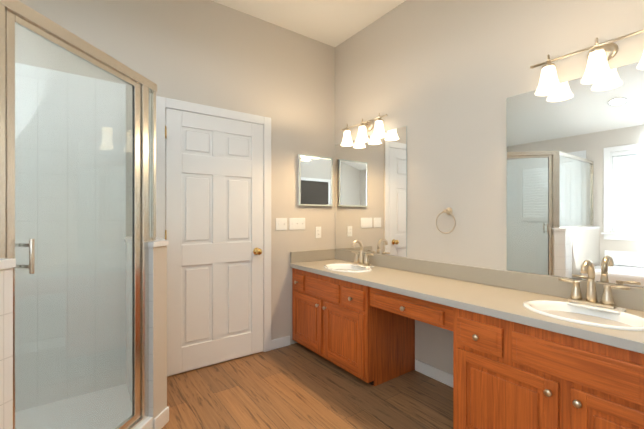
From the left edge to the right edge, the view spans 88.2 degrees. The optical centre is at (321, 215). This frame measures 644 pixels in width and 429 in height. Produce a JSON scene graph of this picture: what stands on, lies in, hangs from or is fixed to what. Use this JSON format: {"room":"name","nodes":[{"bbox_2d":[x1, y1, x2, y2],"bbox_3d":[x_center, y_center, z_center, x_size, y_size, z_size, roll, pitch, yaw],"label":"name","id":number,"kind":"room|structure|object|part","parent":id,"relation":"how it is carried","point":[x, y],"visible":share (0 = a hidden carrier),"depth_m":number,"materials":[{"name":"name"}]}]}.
{"room":"bathroom","nodes":[
{"label":"bathroom","id":0,"kind":"room"},
{"bbox_2d":[15,0,334,376],"bbox_3d":[-1.413,-0.325,2.499,3.990,3.150,0.120,0,0,-36],"label":"wall","id":1,"kind":"structure","parent":0,"point":[209,53],"depth_m":2.91,"materials":[{"name":"beige paint"}]},
{"bbox_2d":[156,96,270,351],"bbox_3d":[-0.871,0.171,2.806,0.981,2.159,0.018,0,0,-36],"label":"door frame","id":2,"kind":"structure","parent":1,"relation":"attached to","point":[162,103],"depth_m":2.93,"materials":[{"name":"white wood"}]},
{"bbox_2d":[165,108,262,375],"bbox_3d":[-0.855,0.204,2.776,0.832,2.068,0.086,0,0,-36],"label":"door","id":3,"kind":"structure","parent":1,"relation":"in","point":[214,197],"depth_m":2.77,"materials":[{"name":"white wood"}]},
{"bbox_3d":[-1.201,0.137,2.554,0.011,1.657,0.012,0,0,-36],"label":"door hinge","id":4,"kind":"part","parent":3,"relation":"part of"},
{"bbox_3d":[-0.571,0.320,2.974,0.066,0.066,0.071,0,0,-36],"label":"knob","id":5,"kind":"part","parent":3,"relation":"part of","materials":[{"name":"gold metal"}]},
{"bbox_2d":[276,218,286,229],"bbox_3d":[-0.383,0.080,3.164,0.122,0.116,0.014,0,0,-36],"label":"switch plate","id":6,"kind":"object","parent":1,"relation":"attached to","point":[281,223],"depth_m":3.16,"materials":[{"name":"white plastic"}]},
{"bbox_2d":[289,218,304,229],"bbox_3d":[-0.239,0.080,3.269,0.183,0.116,0.014,0,0,-36],"label":"switch plate","id":7,"kind":"object","parent":1,"relation":"attached to","point":[294,223],"depth_m":3.26,"materials":[{"name":"white plastic"}]},
{"bbox_2d":[290,249,333,263],"bbox_3d":[-0.079,0.405,3.382,0.551,0.110,0.018,0,0,-36],"label":"backsplash","id":8,"kind":"structure","parent":1,"relation":"attached to","point":[325,254],"depth_m":3.36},
{"bbox_2d":[298,154,332,205],"bbox_3d":[-0.064,-0.355,3.390,0.420,0.510,0.024,0,0,-36],"label":"medicine cabinet mirror","id":9,"kind":"object","parent":1,"relation":"attached to","point":[315,180],"visible":0.98,"depth_m":3.37,"materials":[{"name":"white mirror"}]},
{"bbox_2d":[316,227,320,237],"bbox_3d":[-0.036,0.170,3.420,0.070,0.116,0.007,0,0,-36],"label":"electrical outlet plate","id":10,"kind":"object","parent":1,"relation":"attached to","point":[318,232],"visible":1,"depth_m":3.42,"materials":[{"name":"white plastic"}]},
{"bbox_2d":[162,343,452,428],"bbox_3d":[-0.282,1.275,0.947,3.990,0.050,3.960,0,0,-36],"label":"floor","id":11,"kind":"structure","parent":0,"point":[295,386],"depth_m":2.29,"materials":[{"name":"brown wood"}]},
{"bbox_2d":[0,0,168,428],"bbox_3d":[-1.702,0.150,1.399,1.984,2.200,1.314,0,0,-36],"label":"shower","id":12,"kind":"object","parent":11,"relation":"on","point":[83,310],"visible":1,"depth_m":2.02,"materials":[{"name":"white glass"}]},
{"bbox_3d":[-0.946,1.205,1.961,0.100,0.090,0.100,0,0,-36],"label":"baseboard","id":13,"kind":"part","parent":12,"relation":"part of","materials":[{"name":"white"}]},
{"bbox_2d":[415,359,452,387],"bbox_3d":[0.952,1.205,2.423,0.012,0.090,0.665,0,0,-36],"label":"baseboard","id":14,"kind":"structure","parent":11,"relation":"on","point":[439,375],"depth_m":2.54,"materials":[{"name":"white wood"}]},
{"bbox_2d":[292,268,643,428],"bbox_3d":[0.722,0.875,2.258,0.578,0.750,2.778,0,0,-36],"label":"bathroom vanity","id":15,"kind":"object","parent":11,"relation":"on","point":[532,351],"depth_m":1.69,"materials":[{"name":"brown wood"}]},
{"bbox_2d":[290,260,643,351],"bbox_3d":[0.732,0.480,2.266,0.553,0.040,2.778,0,0,-36],"label":"countertop","id":16,"kind":"structure","parent":15,"relation":"on","point":[600,321],"depth_m":1.76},
{"bbox_2d":[323,263,373,272],"bbox_3d":[0.242,0.530,2.931,0.413,0.165,0.500,0,0,-36],"label":"sink","id":17,"kind":"object","parent":16,"relation":"in","point":[336,267],"depth_m":2.99,"materials":[{"name":"white ceramic"}]},
{"bbox_2d":[351,240,373,265],"bbox_3d":[0.326,0.333,3.016,0.153,0.229,0.289,0,0,-36],"label":"faucet","id":18,"kind":"object","parent":16,"relation":"on","point":[358,261],"depth_m":3.03,"materials":[{"name":"silver metal"}]},
{"bbox_2d":[523,300,643,330],"bbox_3d":[1.241,0.530,1.567,0.413,0.165,0.500,0,0,-36],"label":"sink","id":19,"kind":"object","parent":16,"relation":"in","point":[598,315],"depth_m":1.59,"materials":[{"name":"white ceramic"}]},
{"bbox_2d":[558,260,629,308],"bbox_3d":[1.325,0.332,1.653,0.153,0.229,0.289,0,0,-36],"label":"faucet","id":20,"kind":"object","parent":16,"relation":"on","point":[587,267],"depth_m":1.66,"materials":[{"name":"silver metal"}]},
{"bbox_2d":[211,0,405,46],"bbox_3d":[-0.282,-1.509,0.947,3.990,0.702,3.960,0,0,-36],"label":"ceiling","id":21,"kind":"structure","parent":0,"point":[333,23],"depth_m":2.96,"materials":[{"name":"white paint"}]},
{"bbox_2d":[335,0,643,374],"bbox_3d":[1.317,-0.325,2.038,0.120,3.150,3.840,0,0,-36],"label":"wall","id":22,"kind":"structure","parent":0,"point":[442,80],"depth_m":2.39,"materials":[{"name":"beige paint"}]},
{"bbox_2d":[341,113,386,146],"bbox_3d":[0.382,-0.797,3.088,0.152,0.212,0.622,0,0,-36],"label":"sconce","id":23,"kind":"object","parent":22,"relation":"attached to","point":[368,125],"visible":1,"depth_m":3.05,"materials":[{"name":"white glass"}]},
{"bbox_2d":[335,126,406,256],"bbox_3d":[0.423,-0.202,3.155,0.005,1.095,0.956,0,0,-36],"label":"mirror","id":24,"kind":"object","parent":22,"relation":"attached to","point":[371,195],"visible":0.95,"depth_m":3.08,"materials":[{"name":"grey mirror"}]},
{"bbox_2d":[435,207,455,233],"bbox_3d":[0.914,0.035,2.437,0.058,0.194,0.166,0,0,-36],"label":"towel ring","id":25,"kind":"object","parent":22,"relation":"attached to","point":[448,210],"visible":1,"depth_m":2.43,"materials":[{"name":"silver metal"}]},
{"bbox_2d":[334,249,643,311],"bbox_3d":[0.954,0.405,2.415,0.018,0.110,2.758,0,0,-36],"label":"backsplash","id":26,"kind":"structure","parent":22,"relation":"attached to","point":[621,296],"depth_m":2.05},
{"bbox_2d":[507,61,643,286],"bbox_3d":[1.475,-0.203,1.712,0.005,1.095,1.008,0,0,-36],"label":"mirror","id":27,"kind":"object","parent":22,"relation":"attached to","point":[575,174],"visible":0.92,"depth_m":1.81,"materials":[{"name":"grey mirror"}]},
{"bbox_2d":[530,29,643,95],"bbox_3d":[1.400,-0.797,1.690,0.152,0.212,0.622,0,0,-36],"label":"sconce","id":28,"kind":"object","parent":22,"relation":"attached to","point":[599,56],"visible":1,"depth_m":1.70,"materials":[{"name":"white glass"}]},
{"bbox_3d":[1.392,-0.759,1.684,0.131,0.134,0.561,0,0,-36],"label":"lamp shade","id":29,"kind":"part","parent":28,"relation":"part of","materials":[{"name":"white glass"}]}
]}

